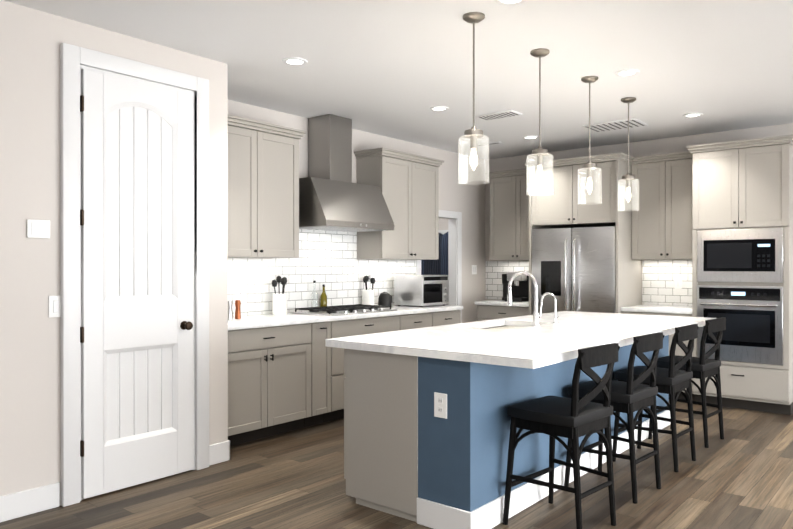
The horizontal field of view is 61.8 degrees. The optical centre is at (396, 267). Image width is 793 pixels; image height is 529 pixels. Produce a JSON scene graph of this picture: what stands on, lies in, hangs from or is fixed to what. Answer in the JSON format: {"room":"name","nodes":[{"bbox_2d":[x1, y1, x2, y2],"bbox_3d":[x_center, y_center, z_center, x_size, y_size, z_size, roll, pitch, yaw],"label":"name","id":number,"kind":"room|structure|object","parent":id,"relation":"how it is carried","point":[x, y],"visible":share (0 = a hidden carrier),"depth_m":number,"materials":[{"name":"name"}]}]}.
{"room":"kitchen","nodes":[
{"label":"kitchen","id":0,"kind":"room"},
{"bbox_2d":[0,0,227,505],"bbox_3d":[-3.842,-0.034,2.065,0.930,2.740,7.290,0,0,39],"label":"wall","id":1,"kind":"structure","parent":0,"point":[31,40],"depth_m":3.63,"materials":[{"name":"paint"}]},
{"bbox_2d":[0,482,59,522],"bbox_3d":[-1.990,1.266,3.576,0.013,0.135,0.333,0,0,39],"label":"baseboard","id":2,"kind":"structure","parent":1,"relation":"attached to","point":[27,502],"depth_m":3.58,"materials":[{"name":"white wood"}]},
{"bbox_2d":[27,219,49,237],"bbox_3d":[-1.952,-0.211,3.618,0.016,0.100,0.120,0,0,39],"label":"switch plate","id":3,"kind":"object","parent":1,"relation":"attached to","point":[38,228],"depth_m":3.61,"materials":[{"name":"white plastic"}]},
{"bbox_2d":[48,295,60,317],"bbox_3d":[-1.897,0.215,3.688,0.012,0.120,0.074,0,0,39],"label":"switch plate","id":4,"kind":"object","parent":1,"relation":"attached to","point":[54,302],"depth_m":3.68,"materials":[{"name":"white plastic"}]},
{"bbox_2d":[60,43,208,506],"bbox_3d":[-1.566,0.040,4.069,0.039,2.587,0.954,0,0,39],"label":"door frame","id":5,"kind":"structure","parent":1,"relation":"attached to","point":[74,60],"depth_m":3.76,"materials":[{"name":"white wood"}]},
{"bbox_2d":[80,69,192,498],"bbox_3d":[-1.546,0.092,4.045,0.099,2.458,0.732,0,0,39],"label":"pantry door","id":6,"kind":"structure","parent":1,"relation":"in","point":[136,327],"depth_m":4.04,"materials":[{"name":"white wood"}]},
{"bbox_2d":[228,100,484,322],"bbox_3d":[-0.360,-0.042,6.938,0.120,2.740,4.660,0,0,39],"label":"wall","id":7,"kind":"structure","parent":0,"point":[468,201],"depth_m":8.15,"materials":[{"name":"paint"}]},
{"bbox_2d":[228,114,306,257],"bbox_3d":[-1.241,-0.631,5.454,0.387,1.093,1.000,0,0,39],"label":"upper cabinet","id":8,"kind":"object","parent":7,"relation":"attached to","point":[263,189],"visible":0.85,"depth_m":5.40,"materials":[{"name":"paint"}]},
{"bbox_2d":[228,229,415,316],"bbox_3d":[-0.780,-0.010,6.328,0.006,0.842,3.145,0,0,39],"label":"wall tiles","id":9,"kind":"structure","parent":7,"relation":"attached to","point":[334,265],"depth_m":6.32,"materials":[{"name":"white tile"}]},
{"bbox_2d":[299,114,394,231],"bbox_3d":[-0.526,-0.881,6.170,0.582,1.055,0.915,0,0,39],"label":"range hood","id":10,"kind":"object","parent":7,"relation":"attached to","point":[332,197],"visible":0.94,"depth_m":6.10,"materials":[{"name":"silver metal"}]},
{"bbox_2d":[354,147,443,259],"bbox_3d":[0.046,-0.633,7.020,0.387,1.093,1.045,0,0,39],"label":"upper cabinet","id":11,"kind":"object","parent":7,"relation":"attached to","point":[407,183],"visible":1,"depth_m":6.83,"materials":[{"name":"paint"}]},
{"bbox_2d":[416,210,461,322],"bbox_3d":[0.470,0.319,7.936,0.136,2.015,0.915,0,0,39],"label":"door frame","id":12,"kind":"structure","parent":7,"relation":"attached to","point":[455,256],"depth_m":8.21,"materials":[{"name":"white wood"}]},
{"bbox_2d":[472,265,476,273],"bbox_3d":[0.997,0.026,8.485,0.011,0.120,0.115,0,0,39],"label":"light switch","id":13,"kind":"object","parent":7,"relation":"attached to","point":[474,269],"depth_m":8.48,"materials":[{"name":"white plastic"}]},
{"bbox_2d":[0,401,792,528],"bbox_3d":[0.481,1.386,2.405,11.800,0.100,13.300,0,0,39],"label":"floor","id":14,"kind":"structure","parent":0,"point":[739,475],"depth_m":3.91,"materials":[{"name":"brown wood"}]},
{"bbox_2d":[228,324,315,445],"bbox_3d":[-1.227,0.893,5.295,0.614,0.875,0.928,0,0,39],"label":"base cabinet","id":15,"kind":"object","parent":14,"relation":"on","point":[285,373],"depth_m":5.13,"materials":[{"name":"paint"}]},
{"bbox_2d":[228,305,462,331],"bbox_3d":[-0.532,0.432,6.126,0.631,0.040,3.178,0,0,39],"label":"countertop","id":16,"kind":"structure","parent":15,"relation":"on","point":[268,320],"depth_m":5.78,"materials":[{"name":"white stone"}]},
{"bbox_2d":[228,300,235,319],"bbox_3d":[-1.328,0.335,5.274,0.047,0.155,0.048,0,0,39],"label":"salt","id":17,"kind":"object","parent":16,"relation":"on","point":[230,315],"depth_m":5.26,"materials":[{"name":"silver metal"}]},
{"bbox_2d":[236,300,240,318],"bbox_3d":[-1.277,0.335,5.336,0.047,0.155,0.048,0,0,39],"label":"salt","id":18,"kind":"object","parent":16,"relation":"on","point":[237,310],"depth_m":5.32,"materials":[{"name":"orange metal"}]},
{"bbox_2d":[272,276,286,314],"bbox_3d":[-1.017,0.240,5.829,0.146,0.343,0.142,0,0,39],"label":"utensil crock","id":19,"kind":"object","parent":16,"relation":"on","point":[279,303],"visible":1,"depth_m":5.79,"materials":[{"name":"ceramic"}]},
{"bbox_2d":[311,281,320,306],"bbox_3d":[-0.773,0.266,6.255,0.062,0.290,0.064,0,0,39],"label":"oil bottle","id":20,"kind":"object","parent":16,"relation":"on","point":[314,282],"depth_m":6.25,"materials":[{"name":"clear glass"}]},
{"bbox_2d":[321,284,326,306],"bbox_3d":[-0.697,0.286,6.348,0.062,0.250,0.064,0,0,39],"label":"oil bottle","id":21,"kind":"object","parent":16,"relation":"on","point":[323,299],"depth_m":6.32,"materials":[{"name":"green glass"}]},
{"bbox_2d":[362,274,374,304],"bbox_3d":[-0.282,0.239,6.770,0.144,0.344,0.131,0,0,39],"label":"utensil crock","id":22,"kind":"object","parent":16,"relation":"on","point":[368,297],"visible":0.75,"depth_m":6.73,"materials":[{"name":"ceramic"}]},
{"bbox_2d":[378,292,391,307],"bbox_3d":[-0.109,0.330,6.914,0.142,0.160,0.185,0,0,39],"label":"electric kettle","id":23,"kind":"object","parent":16,"relation":"on","point":[384,298],"visible":0.81,"depth_m":6.84,"materials":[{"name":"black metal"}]},
{"bbox_2d":[394,275,448,306],"bbox_3d":[0.288,0.245,7.143,0.422,0.330,0.480,0,0,39],"label":"toaster oven","id":24,"kind":"object","parent":16,"relation":"on","point":[420,290],"visible":1,"depth_m":6.99,"materials":[{"name":"silver metal"}]},
{"bbox_2d":[316,320,335,423],"bbox_3d":[-0.861,0.893,5.740,0.614,0.875,0.225,0,0,39],"label":"base cabinet","id":25,"kind":"object","parent":14,"relation":"on","point":[325,356],"depth_m":5.60,"materials":[{"name":"paint"}]},
{"bbox_2d":[336,316,403,418],"bbox_3d":[-0.496,0.892,6.184,0.614,0.875,0.925,0,0,39],"label":"base cabinet","id":26,"kind":"object","parent":14,"relation":"on","point":[378,324],"depth_m":5.84,"materials":[{"name":"paint"}]},
{"bbox_2d":[404,312,435,329],"bbox_3d":[-0.037,0.891,6.742,0.614,0.875,0.520,0,0,39],"label":"base cabinet","id":27,"kind":"object","parent":14,"relation":"on","point":[422,319],"depth_m":6.59,"materials":[{"name":"paint"}]},
{"bbox_2d":[436,308,462,325],"bbox_3d":[0.293,0.890,7.143,0.614,0.875,0.517,0,0,39],"label":"base cabinet","id":28,"kind":"object","parent":14,"relation":"on","point":[442,318],"depth_m":6.95,"materials":[{"name":"paint"}]},
{"bbox_2d":[337,335,670,528],"bbox_3d":[1.007,0.895,4.712,0.878,0.875,3.093,0,0,39],"label":"kitchen island","id":29,"kind":"object","parent":14,"relation":"on","point":[427,420],"depth_m":3.52,"materials":[{"name":"paint"}]},
{"bbox_2d":[325,311,709,370],"bbox_3d":[1.110,0.436,4.660,1.339,0.042,3.170,0,0,39],"label":"island countertop","id":30,"kind":"structure","parent":29,"relation":"on","point":[530,348],"depth_m":3.90,"materials":[{"name":"white stone"}]},
{"bbox_2d":[493,323,528,330],"bbox_3d":[0.776,0.560,4.827,0.420,0.231,0.760,0,0,39],"label":"sink","id":31,"kind":"object","parent":30,"relation":"in","point":[498,325],"depth_m":5.15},
{"bbox_2d":[507,271,540,326],"bbox_3d":[0.919,0.219,4.729,0.256,0.393,0.111,0,0,39],"label":"faucet","id":32,"kind":"object","parent":30,"relation":"on","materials":[{"name":"silver metal"}]},
{"bbox_2d":[541,292,560,322],"bbox_3d":[1.142,0.298,4.920,0.139,0.233,0.073,0,0,39],"label":"faucet","id":33,"kind":"object","parent":30,"relation":"on","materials":[{"name":"silver metal"}]},
{"bbox_2d":[503,343,619,528],"bbox_3d":[0.885,0.857,3.465,0.502,0.956,0.469,0,0,39],"label":"stool","id":34,"kind":"object","parent":14,"relation":"on","point":[573,418],"visible":1,"depth_m":3.34,"materials":[{"name":"black wood"}]},
{"bbox_2d":[532,226,615,314],"bbox_3d":[2.093,0.447,7.414,0.954,1.760,0.750,0,0,39],"label":"refrigerator","id":35,"kind":"object","parent":14,"relation":"on","point":[573,269],"visible":0.4,"depth_m":7.12,"materials":[{"name":"silver metal"}]},
{"bbox_2d":[564,332,664,503],"bbox_3d":[1.342,0.856,4.018,0.495,0.956,0.463,0,0,39],"label":"stool","id":36,"kind":"object","parent":14,"relation":"on","point":[630,396],"visible":0.67,"depth_m":3.85,"materials":[{"name":"black wood"}]},
{"bbox_2d":[475,134,792,414],"bbox_3d":[2.409,0.074,7.178,3.385,2.508,0.757,0,0,39],"label":"kitchen cabinets","id":37,"kind":"object","parent":14,"relation":"on","point":[719,215],"visible":0.75,"depth_m":6.35,"materials":[{"name":"paint"}]},
{"bbox_2d":[502,273,508,299],"bbox_3d":[1.381,0.240,8.316,0.120,0.335,0.117,0,0,39],"label":"coffee grinder","id":38,"kind":"object","parent":37,"relation":"on","point":[505,282],"visible":0.48,"depth_m":8.28,"materials":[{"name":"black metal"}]},
{"bbox_2d":[505,272,528,301],"bbox_3d":[1.490,0.228,8.071,0.240,0.360,0.360,0,0,39],"label":"espresso machine","id":39,"kind":"object","parent":37,"relation":"on","point":[520,288],"visible":0.75,"depth_m":8.02,"materials":[{"name":"black metal"}]},
{"bbox_2d":[612,324,698,471],"bbox_3d":[1.811,0.856,4.585,0.491,0.956,0.463,0,0,39],"label":"stool","id":40,"kind":"object","parent":14,"relation":"on","point":[672,380],"visible":0.69,"depth_m":4.43,"materials":[{"name":"black wood"}]},
{"bbox_2d":[648,317,726,447],"bbox_3d":[2.289,0.855,5.171,0.497,0.956,0.463,0,0,39],"label":"stool","id":41,"kind":"object","parent":14,"relation":"on","point":[703,366],"visible":0.54,"depth_m":4.98,"materials":[{"name":"black wood"}]},
{"bbox_2d":[4,0,792,159],"bbox_3d":[0.481,-1.454,2.400,11.800,0.100,13.300,0,0,39],"label":"ceiling","id":42,"kind":"structure","parent":0,"point":[396,69],"depth_m":4.48,"materials":[{"name":"paint"}]},
{"bbox_2d":[282,57,307,65],"bbox_3d":[-0.692,-1.403,4.516,0.172,0.008,0.172,0,0,39],"label":"recessed light","id":43,"kind":"object","parent":42,"relation":"in","point":[294,61],"visible":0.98,"depth_m":4.51,"materials":[{"name":"white"}]},
{"bbox_2d":[429,106,448,110],"bbox_3d":[0.377,-1.405,5.864,0.172,0.008,0.172,0,0,39],"label":"recessed light","id":44,"kind":"object","parent":42,"relation":"in","point":[439,108],"visible":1,"depth_m":5.85,"materials":[{"name":"white"}]},
{"bbox_2d":[458,12,489,184],"bbox_3d":[0.431,-0.940,3.703,0.176,0.932,0.176,0,0,39],"label":"pendant light","id":45,"kind":"object","parent":42,"relation":"hanging from","point":[473,133],"visible":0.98,"depth_m":3.69,"materials":[{"name":"clear glass"}]},
{"bbox_2d":[477,141,501,145],"bbox_3d":[1.045,-1.405,7.528,0.300,0.014,0.070,0,0,39],"label":"ceiling vent","id":46,"kind":"object","parent":42,"relation":"in","point":[497,142],"visible":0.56,"depth_m":7.48,"materials":[{"name":"white metal"}]},
{"bbox_2d":[476,110,521,120],"bbox_3d":[0.942,-1.403,6.111,0.380,0.014,0.200,0,0,39],"label":"ceiling vent","id":47,"kind":"object","parent":42,"relation":"in","point":[499,115],"visible":1,"depth_m":6.08,"materials":[{"name":"white metal"}]},
{"bbox_2d":[495,0,525,5],"bbox_3d":[0.598,-1.401,3.456,0.172,0.008,0.172,0,0,39],"label":"recessed light","id":48,"kind":"object","parent":42,"relation":"in","point":[509,2],"visible":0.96,"depth_m":3.49,"materials":[{"name":"white"}]},
{"bbox_2d":[522,136,537,138],"bbox_3d":[1.450,-1.408,7.170,0.172,0.008,0.172,0,0,39],"label":"recessed light","id":49,"kind":"object","parent":42,"relation":"in","point":[530,137],"visible":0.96,"depth_m":7.17,"materials":[{"name":"white"}]},
{"bbox_2d":[526,48,553,195],"bbox_3d":[0.933,-0.941,4.313,0.176,0.932,0.176,0,0,39],"label":"pendant light","id":50,"kind":"object","parent":42,"relation":"hanging from","point":[540,153],"visible":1,"depth_m":4.30,"materials":[{"name":"clear glass"}]},
{"bbox_2d":[577,76,601,204],"bbox_3d":[1.435,-0.942,4.924,0.176,0.932,0.176,0,0,39],"label":"pendant light","id":51,"kind":"object","parent":42,"relation":"hanging from","point":[589,166],"visible":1,"depth_m":4.91,"materials":[{"name":"clear glass"}]},
{"bbox_2d":[582,118,646,131],"bbox_3d":[2.157,-1.404,6.549,0.520,0.014,0.360,0,0,39],"label":"ceiling vent","id":52,"kind":"object","parent":42,"relation":"in","point":[611,125],"visible":1,"depth_m":6.52,"materials":[{"name":"white metal"}]},
{"bbox_2d":[614,69,639,76],"bbox_3d":[1.662,-1.404,4.782,0.172,0.008,0.172,0,0,39],"label":"recessed light","id":53,"kind":"object","parent":42,"relation":"in","point":[626,72],"visible":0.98,"depth_m":4.77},
{"bbox_2d":[617,97,638,210],"bbox_3d":[1.936,-0.943,5.534,0.176,0.932,0.176,0,0,39],"label":"pendant light","id":54,"kind":"object","parent":42,"relation":"hanging from","point":[628,178],"visible":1,"depth_m":5.52,"materials":[{"name":"clear glass"}]},
{"bbox_2d":[683,113,702,117],"bbox_3d":[2.732,-1.406,6.115,0.172,0.008,0.172,0,0,39],"label":"recessed light","id":55,"kind":"object","parent":42,"relation":"in","point":[690,115],"visible":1,"depth_m":6.11,"materials":[{"name":"white"}]},
{"bbox_2d":[439,123,792,305],"bbox_3d":[4.147,-0.041,6.327,11.120,2.740,0.120,0,0,39],"label":"wall","id":56,"kind":"structure","parent":0,"point":[660,146],"depth_m":7.44,"materials":[{"name":"paint"}]},
{"bbox_2d":[421,230,447,274],"bbox_3d":[0.434,-0.003,9.165,1.490,1.025,0.209,0,0,39],"label":"curtain","id":57,"kind":"object","parent":56,"relation":"attached to","point":[439,266],"visible":0.19,"depth_m":8.94,"materials":[{"name":"blue fabric"}]},
{"bbox_2d":[486,260,691,305],"bbox_3d":[2.236,0.163,7.816,2.763,0.492,0.006,0,0,39],"label":"wall tiles","id":58,"kind":"structure","parent":56,"relation":"attached to","point":[658,281],"depth_m":7.30,"materials":[{"name":"white tile"}]},
{"bbox_2d":[675,278,681,288],"bbox_3d":[3.038,0.168,7.147,0.075,0.120,0.008,0,0,39],"label":"outlet","id":59,"kind":"object","parent":58,"relation":"attached to","point":[678,283],"visible":0.58,"depth_m":7.13,"materials":[{"name":"white plastic"}]}
]}

